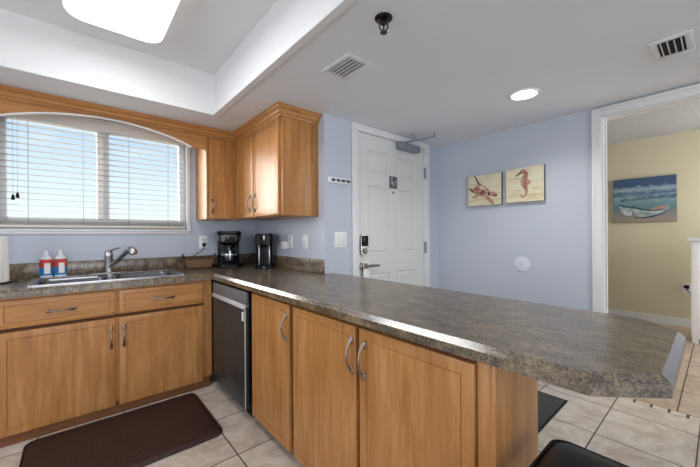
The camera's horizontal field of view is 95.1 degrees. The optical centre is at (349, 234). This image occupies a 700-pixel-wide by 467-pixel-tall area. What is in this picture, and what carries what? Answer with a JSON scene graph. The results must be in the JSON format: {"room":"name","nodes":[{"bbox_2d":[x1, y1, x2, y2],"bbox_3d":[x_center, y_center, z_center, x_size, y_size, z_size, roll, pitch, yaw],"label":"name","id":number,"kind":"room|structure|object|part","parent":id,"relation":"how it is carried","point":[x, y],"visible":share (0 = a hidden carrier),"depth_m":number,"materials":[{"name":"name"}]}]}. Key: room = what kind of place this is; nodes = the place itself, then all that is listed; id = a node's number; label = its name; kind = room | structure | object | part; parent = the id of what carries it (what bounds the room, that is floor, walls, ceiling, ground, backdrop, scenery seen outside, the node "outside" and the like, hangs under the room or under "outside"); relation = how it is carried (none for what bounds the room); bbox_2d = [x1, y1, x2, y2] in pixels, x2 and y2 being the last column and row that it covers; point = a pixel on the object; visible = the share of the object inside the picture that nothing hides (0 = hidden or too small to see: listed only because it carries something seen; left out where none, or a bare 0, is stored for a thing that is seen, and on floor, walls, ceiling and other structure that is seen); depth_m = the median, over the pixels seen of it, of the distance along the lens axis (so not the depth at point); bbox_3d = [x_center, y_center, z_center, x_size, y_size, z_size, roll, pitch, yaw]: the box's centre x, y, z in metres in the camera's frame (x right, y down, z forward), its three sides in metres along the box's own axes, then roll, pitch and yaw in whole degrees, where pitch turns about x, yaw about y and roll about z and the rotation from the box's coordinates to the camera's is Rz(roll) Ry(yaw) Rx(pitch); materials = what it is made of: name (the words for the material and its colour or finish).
{"room":"kitchen","nodes":[
{"label":"kitchen","id":0,"kind":"room"},
{"bbox_2d":[0,146,254,356],"bbox_3d":[-2.580,-0.065,2.308,4.300,2.600,0.150,0,0,-41],"label":"wall","id":1,"kind":"structure","parent":0,"point":[23,248],"depth_m":2.85,"materials":[{"name":"paint"}]},
{"bbox_2d":[0,118,190,233],"bbox_3d":[-2.072,-0.453,2.702,1.316,0.890,0.133,0,0,-41],"label":"window","id":2,"kind":"structure","parent":1,"relation":"in","point":[101,218],"depth_m":2.69,"materials":[{"name":"white paint"}]},
{"bbox_2d":[0,114,185,228],"bbox_3d":[-2.046,-0.502,2.674,1.232,0.888,0.094,0,0,-41],"label":"window blind","id":3,"kind":"object","parent":2,"relation":"attached to","point":[81,123],"visible":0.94,"depth_m":2.60,"materials":[{"name":"white plastic"}]},
{"bbox_3d":[-2.426,-0.576,2.334,0.002,0.560,0.002,0,0,-11],"label":"pull cord","id":4,"kind":"part","parent":3,"relation":"part of","materials":[{"name":"white fabric"}]},
{"bbox_3d":[-2.405,-0.463,2.391,0.002,0.785,0.053,0,0,-41],"label":"ladder cord","id":5,"kind":"part","parent":3,"relation":"part of","materials":[{"name":"white fabric"}]},
{"bbox_3d":[-2.165,-0.465,2.597,0.002,0.785,0.053,0,0,-41],"label":"ladder cord","id":6,"kind":"part","parent":3,"relation":"part of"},
{"bbox_3d":[-2.055,-0.069,2.688,1.220,0.022,0.047,0,0,-41],"label":"rail","id":7,"kind":"part","parent":3,"relation":"part of","materials":[{"name":"white plastic"}]},
{"bbox_3d":[-1.933,-0.466,2.796,0.002,0.785,0.053,0,0,-41],"label":"ladder cord","id":8,"kind":"part","parent":3,"relation":"part of","materials":[{"name":"white fabric"}]},
{"bbox_3d":[-1.703,-0.467,2.995,0.002,0.785,0.053,0,0,-41],"label":"ladder cord","id":9,"kind":"part","parent":3,"relation":"part of","materials":[{"name":"white fabric"}]},
{"bbox_2d":[9,253,253,279],"bbox_3d":[-1.980,0.262,2.710,2.430,0.112,0.019,0,0,-41],"label":"backsplash","id":10,"kind":"structure","parent":1,"relation":"attached to","point":[21,270],"depth_m":2.71,"materials":[{"name":"stone"}]},
{"bbox_2d":[199,236,206,247],"bbox_3d":[-1.454,0.069,3.171,0.075,0.122,0.010,0,0,-41],"label":"wall outlet","id":11,"kind":"object","parent":1,"relation":"attached to","point":[202,239],"visible":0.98,"depth_m":3.17,"materials":[{"name":"white plastic"}]},
{"bbox_2d":[196,137,235,220],"bbox_3d":[-1.283,-0.516,3.072,0.270,0.743,0.382,0,0,-41],"label":"upper cabinet","id":12,"kind":"object","parent":1,"relation":"attached to","point":[215,165],"visible":0.98,"depth_m":2.96,"materials":[{"name":"brown wood"}]},
{"bbox_3d":[-1.196,-0.511,2.957,0.212,0.720,0.021,0,0,-41],"label":"door","id":13,"kind":"part","parent":12,"relation":"part of","materials":[{"name":"brown wood"}]},
{"bbox_2d":[0,0,277,73],"bbox_3d":[-0.796,-1.290,0.261,2.605,0.030,3.885,0,0,-41],"label":"ceiling","id":14,"kind":"structure","parent":0,"point":[201,35],"depth_m":1.96,"materials":[{"name":"white paint"}]},
{"bbox_2d":[63,0,179,42],"bbox_3d":[-1.025,-1.239,1.475,0.464,0.070,1.140,0,0,-41],"label":"ceiling light panel","id":15,"kind":"object","parent":14,"relation":"attached to","point":[148,21],"visible":1,"depth_m":1.75,"materials":[{"name":"white paint"}]},
{"bbox_2d":[0,0,332,109],"bbox_3d":[-0.795,-1.128,0.261,2.605,0.295,3.885,0,0,-41],"label":"ceiling recess side","id":16,"kind":"structure","parent":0,"point":[25,40],"depth_m":2.02,"materials":[{"name":"white paint"}]},
{"bbox_2d":[0,0,356,116],"bbox_3d":[-0.793,-0.969,0.283,2.575,0.042,3.855,0,0,-41],"label":"trim","id":17,"kind":"structure","parent":16,"relation":"attached to","point":[335,8],"depth_m":1.90,"materials":[{"name":"white paint"}]},
{"bbox_2d":[254,113,336,273],"bbox_3d":[-0.613,0.106,3.105,0.120,2.235,1.406,0,0,-41],"label":"wall","id":18,"kind":"structure","parent":0,"point":[320,230],"depth_m":2.60,"materials":[{"name":"paint"}]},
{"bbox_2d":[232,101,321,220],"bbox_3d":[-0.675,-0.554,2.782,0.387,0.812,0.940,0,0,-41],"label":"upper cabinet","id":19,"kind":"object","parent":18,"relation":"attached to","point":[276,150],"visible":1,"depth_m":2.52,"materials":[{"name":"brown wood"}]},
{"bbox_2d":[0,84,234,149],"bbox_3d":[-1.880,-0.859,2.345,2.116,0.188,0.077,0,0,-41],"label":"window valance","id":20,"kind":"object","parent":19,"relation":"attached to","point":[13,100],"visible":1,"depth_m":2.37,"materials":[{"name":"brown wood"}]},
{"bbox_3d":[-0.953,-0.519,2.889,0.019,0.734,0.386,0,0,-41],"label":"door","id":21,"kind":"part","parent":19,"relation":"part of","materials":[{"name":"brown wood"}]},
{"bbox_3d":[-0.874,-0.273,2.759,0.039,0.160,0.022,0,0,-41],"label":"handle","id":22,"kind":"part","parent":19,"relation":"part of","materials":[{"name":"grey metal"}]},
{"bbox_3d":[-0.785,-0.524,2.722,0.016,0.753,0.883,0,0,-41],"label":"frame","id":23,"kind":"part","parent":19,"relation":"part of","materials":[{"name":"brown wood"}]},
{"bbox_3d":[-0.676,-0.521,2.567,0.019,0.734,0.440,0,0,-41],"label":"door","id":24,"kind":"part","parent":19,"relation":"part of","materials":[{"name":"brown wood"}]},
{"bbox_3d":[-0.677,-0.923,2.782,0.387,0.074,0.940,0,0,-41],"label":"crown moulding","id":25,"kind":"part","parent":19,"relation":"part of","materials":[{"name":"brown wood"}]},
{"bbox_2d":[254,253,323,273],"bbox_3d":[-0.627,0.254,3.015,0.019,0.112,1.281,0,0,-41],"label":"backsplash","id":26,"kind":"structure","parent":18,"relation":"attached to","point":[295,263],"depth_m":2.79,"materials":[{"name":"laminate"}]},
{"bbox_2d":[288,235,292,248],"bbox_3d":[-0.546,0.063,2.929,0.010,0.122,0.075,0,0,-41],"label":"wall outlet","id":27,"kind":"object","parent":18,"relation":"attached to","point":[290,237],"visible":0.97,"depth_m":2.92,"materials":[{"name":"white plastic"}]},
{"bbox_2d":[281,242,288,248],"bbox_3d":[-0.599,0.095,2.947,0.046,0.066,0.080,0,0,-41],"label":"plug","id":28,"kind":"object","parent":27,"relation":"attached to","point":[284,245],"visible":1,"depth_m":2.92,"materials":[{"name":"white plastic"}]},
{"bbox_2d":[303,235,307,249],"bbox_3d":[-0.384,0.062,2.739,0.010,0.122,0.075,0,0,-41],"label":"light switch","id":29,"kind":"object","parent":18,"relation":"attached to","point":[305,237],"visible":1,"depth_m":2.73,"materials":[{"name":"white plastic"}]},
{"bbox_2d":[0,0,699,146],"bbox_3d":[0.513,-0.978,-0.213,5.710,0.020,8.000,0,0,-41],"label":"ceiling","id":30,"kind":"structure","parent":0,"point":[449,69],"depth_m":1.86,"materials":[{"name":"white paint"}]},
{"bbox_2d":[322,53,372,80],"bbox_3d":[-0.018,-0.959,1.843,0.185,0.012,0.244,0,0,-41],"label":"ceiling vent","id":31,"kind":"object","parent":30,"relation":"in","point":[348,66],"visible":1,"depth_m":1.83,"materials":[{"name":"white metal"}]},
{"bbox_2d":[375,12,392,34],"bbox_3d":[0.150,-0.932,1.425,0.080,0.066,0.080,0,0,-41],"label":"sprinkler","id":32,"kind":"object","parent":30,"relation":"attached to","point":[383,18],"visible":1,"depth_m":1.42,"materials":[{"name":"black metal"}]},
{"bbox_3d":[0.150,-0.929,1.425,0.037,0.054,0.031,0,0,-41],"label":"frame","id":33,"kind":"part","parent":32,"relation":"part of","materials":[{"name":"black metal"}]},
{"bbox_2d":[508,88,539,100],"bbox_3d":[1.200,-0.968,2.208,0.196,0.008,0.196,0,0,-41],"label":"recessed light","id":34,"kind":"object","parent":30,"relation":"in","point":[526,93],"visible":1,"depth_m":2.20,"materials":[{"name":"white plastic"}]},
{"bbox_2d":[648,29,695,61],"bbox_3d":[1.663,-0.968,1.651,0.249,0.014,0.158,0,0,-41],"label":"ceiling vent","id":35,"kind":"object","parent":30,"relation":"in","point":[684,42],"visible":1,"depth_m":1.64,"materials":[{"name":"white metal"}]},
{"bbox_2d":[0,357,699,466],"bbox_3d":[0.506,1.242,-0.231,5.655,0.050,8.000,0,0,-41],"label":"floor","id":36,"kind":"structure","parent":0,"point":[631,434],"depth_m":1.93,"materials":[{"name":"tile"}]},
{"bbox_2d":[0,280,211,447],"bbox_3d":[-1.982,0.798,2.244,1.774,0.868,0.666,0,0,-41],"label":"base cabinet","id":37,"kind":"object","parent":36,"relation":"on","point":[67,360],"visible":1,"depth_m":2.12,"materials":[{"name":"brown wood"}]},
{"bbox_3d":[-1.816,0.463,2.010,0.550,0.164,0.020,0,0,-41],"label":"drawer","id":38,"kind":"part","parent":37,"relation":"part of","materials":[{"name":"brown wood"}]},
{"bbox_3d":[-1.813,0.867,2.010,0.550,0.600,0.020,0,0,-41],"label":"door","id":39,"kind":"part","parent":37,"relation":"part of","materials":[{"name":"brown wood"}]},
{"bbox_3d":[-1.797,0.467,1.991,0.147,0.022,0.039,0,0,-41],"label":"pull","id":40,"kind":"part","parent":37,"relation":"part of","materials":[{"name":"grey metal"}]},
{"bbox_3d":[-1.607,0.694,2.154,0.022,0.156,0.039,0,0,-41],"label":"handle","id":41,"kind":"part","parent":37,"relation":"part of","materials":[{"name":"grey metal"}]},
{"bbox_3d":[-1.553,0.693,2.200,0.022,0.156,0.039,0,0,-41],"label":"handle","id":42,"kind":"part","parent":37,"relation":"part of","materials":[{"name":"grey metal"}]},
{"bbox_3d":[-1.386,0.460,2.380,0.544,0.164,0.020,0,0,-41],"label":"drawer","id":43,"kind":"part","parent":37,"relation":"part of","materials":[{"name":"brown wood"}]},
{"bbox_3d":[-1.383,0.864,2.380,0.544,0.600,0.020,0,0,-41],"label":"door","id":44,"kind":"part","parent":37,"relation":"part of","materials":[{"name":"brown wood"}]},
{"bbox_3d":[-1.368,0.464,2.361,0.147,0.022,0.039,0,0,-41],"label":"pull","id":45,"kind":"part","parent":37,"relation":"part of","materials":[{"name":"grey metal"}]},
{"bbox_2d":[0,253,685,398],"bbox_3d":[-0.868,0.278,1.511,2.552,0.158,3.286,0,0,-41],"label":"countertop","id":46,"kind":"structure","parent":37,"relation":"on","point":[589,353],"depth_m":1.14,"materials":[{"name":"laminate"}]},
{"bbox_2d":[39,250,52,276],"bbox_3d":[-2.283,0.216,2.404,0.073,0.206,0.046,0,0,-37],"label":"soap bottle","id":47,"kind":"object","parent":46,"relation":"on","point":[46,261],"visible":0.92,"depth_m":2.39,"materials":[{"name":"white plastic"}]},
{"bbox_2d":[54,250,66,275],"bbox_3d":[-2.223,0.216,2.458,0.073,0.206,0.046,0,0,-37],"label":"soap bottle","id":48,"kind":"object","parent":46,"relation":"on","point":[60,261],"visible":0.93,"depth_m":2.44,"materials":[{"name":"white plastic"}]},
{"bbox_2d":[25,269,184,286],"bbox_3d":[-1.804,0.399,2.431,0.896,0.179,0.538,0,0,-41],"label":"sink","id":49,"kind":"object","parent":46,"relation":"in","point":[85,278],"visible":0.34,"depth_m":2.45,"materials":[{"name":"silver metal"}]},
{"bbox_3d":[-1.950,0.401,2.268,0.397,0.178,0.440,0,0,-41],"label":"bowl","id":50,"kind":"part","parent":49,"relation":"part of","materials":[{"name":"silver metal"}]},
{"bbox_3d":[-1.624,0.399,2.549,0.405,0.178,0.440,0,0,-41],"label":"bowl","id":51,"kind":"part","parent":49,"relation":"part of","materials":[{"name":"silver metal"}]},
{"bbox_2d":[89,246,137,274],"bbox_3d":[-1.867,0.199,2.589,0.372,0.218,0.181,0,0,0],"label":"faucet","id":52,"kind":"object","parent":46,"relation":"on","point":[109,263],"visible":1,"depth_m":2.56,"materials":[{"name":"silver metal"}]},
{"bbox_3d":[-1.950,0.306,2.588,0.250,0.006,0.052,0,0,-41],"label":"deck plate","id":53,"kind":"part","parent":52,"relation":"part of","materials":[{"name":"silver metal"}]},
{"bbox_2d":[182,253,215,268],"bbox_3d":[-1.423,0.245,3.025,0.296,0.139,0.166,0,0,-35],"label":"wicker basket","id":54,"kind":"object","parent":46,"relation":"on","point":[190,262],"visible":1,"depth_m":2.97,"materials":[{"name":"brown wicker"}]},
{"bbox_2d":[216,231,241,267],"bbox_3d":[-1.180,0.138,3.124,0.232,0.350,0.264,0,0,-25],"label":"coffee maker","id":55,"kind":"object","parent":46,"relation":"on","point":[228,241],"visible":1,"depth_m":3.05,"materials":[{"name":"black plastic"}]},
{"bbox_3d":[-1.187,-0.027,3.138,0.224,0.020,0.234,0,0,-25],"label":"lid","id":56,"kind":"part","parent":55,"relation":"part of","materials":[{"name":"black plastic"}]},
{"bbox_3d":[-1.081,0.167,3.062,0.071,0.138,0.028,0,0,40],"label":"carafe handle","id":57,"kind":"part","parent":55,"relation":"part of","materials":[{"name":"black plastic"}]},
{"bbox_2d":[255,233,272,268],"bbox_3d":[-0.810,0.148,3.023,0.160,0.324,0.221,0,0,-14],"label":"coffee brewer","id":58,"kind":"object","parent":46,"relation":"on","point":[264,260],"visible":1,"depth_m":3.01,"materials":[{"name":"black plastic"}]},
{"bbox_3d":[-2.313,0.146,2.099,0.196,0.347,0.156,0,0,-41],"label":"paper towel holder","id":59,"kind":"object","parent":46,"relation":"on","visible":0},
{"bbox_2d":[0,236,8,282],"bbox_3d":[-2.324,0.159,2.089,0.140,0.302,0.131,0,0,-41],"label":"paper towel roll","id":60,"kind":"object","parent":59,"relation":"on","point":[4,240],"visible":1,"depth_m":2.10,"materials":[{"name":"white paper"}]},
{"bbox_2d":[19,393,222,466],"bbox_3d":[-1.339,1.219,1.926,0.929,0.017,0.682,0,0,-41],"label":"kitchen mat","id":61,"kind":"object","parent":36,"relation":"on","point":[140,437],"visible":1,"depth_m":1.91,"materials":[{"name":"brown rubber"}]},
{"bbox_2d":[212,281,253,417],"bbox_3d":[-0.660,0.793,2.528,0.631,0.862,0.635,0,0,-41],"label":"dishwasher","id":62,"kind":"object","parent":36,"relation":"on","point":[232,305],"visible":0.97,"depth_m":2.23,"materials":[{"name":"black metal"}]},
{"bbox_3d":[-0.892,0.474,2.331,0.025,0.030,0.622,0,0,-41],"label":"handle","id":63,"kind":"part","parent":62,"relation":"part of","materials":[{"name":"metal"}]},
{"bbox_3d":[-0.883,0.429,2.339,0.028,0.103,0.634,0,0,-41],"label":"control panel","id":64,"kind":"part","parent":62,"relation":"part of","materials":[{"name":"metal"}]},
{"bbox_3d":[-0.839,1.175,2.376,0.015,0.100,0.622,0,0,-41],"label":"toe panel","id":65,"kind":"part","parent":62,"relation":"part of","materials":[{"name":"black metal"}]},
{"bbox_2d":[252,292,294,452],"bbox_3d":[-0.383,0.791,1.985,0.340,0.862,0.529,0,0,-41],"label":"base cabinet","id":66,"kind":"object","parent":36,"relation":"on","point":[272,319],"visible":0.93,"depth_m":1.84,"materials":[{"name":"brown wood"}]},
{"bbox_3d":[-0.358,0.498,1.722,0.039,0.160,0.022,0,0,-41],"label":"handle","id":67,"kind":"part","parent":66,"relation":"part of","materials":[{"name":"grey metal"}]},
{"bbox_2d":[293,305,537,466],"bbox_3d":[0.150,0.786,1.377,0.355,0.866,1.082,0,0,-41],"label":"base cabinet","id":68,"kind":"object","parent":36,"relation":"on","point":[363,396],"visible":0.95,"depth_m":1.14,"materials":[{"name":"brown wood"}]},
{"bbox_3d":[-0.131,0.771,1.501,0.020,0.792,0.496,0,0,-41],"label":"door","id":69,"kind":"part","parent":68,"relation":"part of","materials":[{"name":"brown wood"}]},
{"bbox_3d":[-0.005,0.496,1.312,0.039,0.160,0.022,0,0,-41],"label":"handle","id":70,"kind":"part","parent":68,"relation":"part of","materials":[{"name":"grey metal"}]},
{"bbox_3d":[0.043,0.496,1.256,0.039,0.160,0.022,0,0,-41],"label":"handle","id":71,"kind":"part","parent":68,"relation":"part of","materials":[{"name":"grey metal"}]},
{"bbox_3d":[0.205,0.769,1.110,0.020,0.792,0.490,0,0,-41],"label":"door","id":72,"kind":"part","parent":68,"relation":"part of","materials":[{"name":"brown wood"}]},
{"bbox_3d":[0.514,0.784,0.988,0.309,0.866,0.017,0,0,-41],"label":"panel","id":73,"kind":"part","parent":68,"relation":"part of","materials":[{"name":"brown wood"}]},
{"bbox_2d":[538,391,567,432],"bbox_3d":[1.046,1.209,2.343,0.794,0.008,0.726,0,0,-41],"label":"door mat","id":74,"kind":"object","parent":36,"relation":"on","point":[549,405],"visible":0.23,"depth_m":2.23,"materials":[{"name":"black rubber"}]},
{"bbox_2d":[529,439,628,466],"bbox_3d":[0.606,0.906,0.700,0.390,0.623,0.397,0,0,-41],"label":"bar stool","id":75,"kind":"object","parent":36,"relation":"on","point":[557,453],"visible":1,"depth_m":0.86,"materials":[{"name":"black leather"}]},
{"bbox_2d":[618,397,699,421],"bbox_3d":[2.297,1.231,2.069,0.054,0.050,1.050,0,0,-41],"label":"trim","id":76,"kind":"structure","parent":36,"relation":"in","point":[625,398],"depth_m":2.22,"materials":[{"name":"tile"}]},
{"bbox_2d":[336,117,437,287],"bbox_3d":[0.440,0.100,3.162,1.550,2.235,0.120,0,0,-41],"label":"wall","id":77,"kind":"structure","parent":0,"point":[343,127],"depth_m":2.70,"materials":[{"name":"paint"}]},
{"bbox_2d":[328,176,350,184],"bbox_3d":[-0.076,-0.446,2.611,0.230,0.048,0.047,0,0,-41],"label":"hook rail","id":78,"kind":"object","parent":77,"relation":"attached to","point":[331,179],"visible":1,"depth_m":2.60,"materials":[{"name":"white plastic"}]},
{"bbox_2d":[335,232,346,246],"bbox_3d":[-0.074,0.038,2.635,0.128,0.124,0.010,0,0,-41],"label":"double switch","id":79,"kind":"object","parent":77,"relation":"attached to","point":[340,237],"visible":1,"depth_m":2.63,"materials":[{"name":"white plastic"}]},
{"bbox_2d":[337,236,340,243],"bbox_3d":[-0.090,0.038,2.617,0.032,0.066,0.005,0,0,-41],"label":"switch","id":80,"kind":"object","parent":79,"relation":"attached to","point":[338,237],"depth_m":2.61,"materials":[{"name":"white paint"}]},
{"bbox_2d":[351,121,435,286],"bbox_3d":[0.491,0.126,3.008,1.095,2.183,0.380,0,0,-41],"label":"door","id":81,"kind":"structure","parent":77,"relation":"in","point":[391,172],"depth_m":3.05,"materials":[{"name":"white paint"}]},
{"bbox_2d":[363,261,369,277],"bbox_3d":[0.146,0.324,2.806,0.078,0.190,0.002,0,0,-41],"label":"hanger","id":82,"kind":"object","parent":81,"relation":"hanging from","point":[366,272],"visible":0.83,"depth_m":2.80,"materials":[{"name":"white plastic"}]},
{"bbox_3d":[0.180,0.274,2.833,0.206,0.090,0.062,0,0,-41],"label":"lever handle","id":83,"kind":"part","parent":81,"relation":"part of","materials":[{"name":"grey metal"}]},
{"bbox_3d":[0.667,-0.924,3.084,0.304,0.085,0.034,0,0,17],"label":"closer arm","id":84,"kind":"part","parent":81,"relation":"part of","materials":[{"name":"grey metal"}]},
{"bbox_2d":[438,83,698,310],"bbox_3d":[3.156,-0.074,1.100,0.120,2.550,6.551,0,0,-41],"label":"wall","id":85,"kind":"structure","parent":0,"point":[479,247],"depth_m":2.86,"materials":[{"name":"paint"}]},
{"bbox_2d":[468,172,502,206],"bbox_3d":[1.314,-0.436,3.117,0.036,0.308,0.334,0,0,-41],"label":"picture","id":86,"kind":"object","parent":85,"relation":"attached to","point":[486,189],"visible":1,"depth_m":3.09},
{"bbox_2d":[514,257,529,271],"bbox_3d":[1.543,0.264,2.875,0.012,0.136,0.136,0,0,-41],"label":"round cover plate","id":87,"kind":"object","parent":85,"relation":"attached to","point":[522,264],"visible":1,"depth_m":2.87,"materials":[{"name":"paint"}]},
{"bbox_2d":[506,164,545,203],"bbox_3d":[1.552,-0.447,2.840,0.036,0.309,0.318,0,0,-41],"label":"picture","id":88,"kind":"object","parent":85,"relation":"attached to","point":[523,184],"visible":1,"depth_m":2.81},
{"bbox_2d":[591,83,699,313],"bbox_3d":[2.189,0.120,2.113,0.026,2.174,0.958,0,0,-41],"label":"trim","id":89,"kind":"structure","parent":85,"relation":"attached to","point":[597,114],"depth_m":2.44,"materials":[{"name":"white paint"}]},
{"bbox_2d":[607,129,699,318],"bbox_3d":[4.377,-0.106,4.227,0.150,2.600,4.500,0,0,-41],"label":"wall","id":90,"kind":"structure","parent":0,"point":[649,263],"depth_m":4.36,"materials":[{"name":"yellow paint"}]},
{"bbox_2d":[613,174,676,222],"bbox_3d":[4.069,-0.485,4.438,0.036,0.618,0.650,0,0,-41],"label":"painting","id":91,"kind":"object","parent":90,"relation":"attached to","point":[646,199],"visible":1,"depth_m":4.41,"materials":[{"name":"blue fabric"}]},
{"bbox_2d":[608,308,690,327],"bbox_3d":[4.370,1.140,4.115,0.018,0.108,4.350,0,0,-41],"label":"baseboard","id":92,"kind":"structure","parent":90,"relation":"attached to","point":[681,322],"depth_m":4.35,"materials":[{"name":"white paint"}]},
{"bbox_2d":[683,284,690,293],"bbox_3d":[4.354,0.694,4.137,0.010,0.122,0.075,0,0,-41],"label":"wall outlet","id":93,"kind":"object","parent":90,"relation":"attached to","point":[689,289],"visible":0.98,"depth_m":4.14,"materials":[{"name":"white plastic"}]},
{"bbox_2d":[607,101,699,144],"bbox_3d":[3.316,-1.345,3.320,3.030,0.030,4.500,0,0,-41],"label":"ceiling","id":94,"kind":"structure","parent":0,"point":[682,118],"depth_m":3.85,"materials":[{"name":"white paint"}]},
{"bbox_2d":[628,322,699,417],"bbox_3d":[3.310,1.225,3.303,3.085,0.050,4.500,0,0,-41],"label":"floor","id":95,"kind":"structure","parent":0,"point":[686,397],"depth_m":2.54,"materials":[{"name":"tile"}]},
{"bbox_2d":[687,237,699,343],"bbox_3d":[4.205,0.611,3.351,0.500,1.168,0.902,0,0,-41],"label":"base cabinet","id":96,"kind":"object","parent":95,"relation":"on","point":[695,241],"visible":1,"depth_m":3.50,"materials":[{"name":"wood"}]}
]}

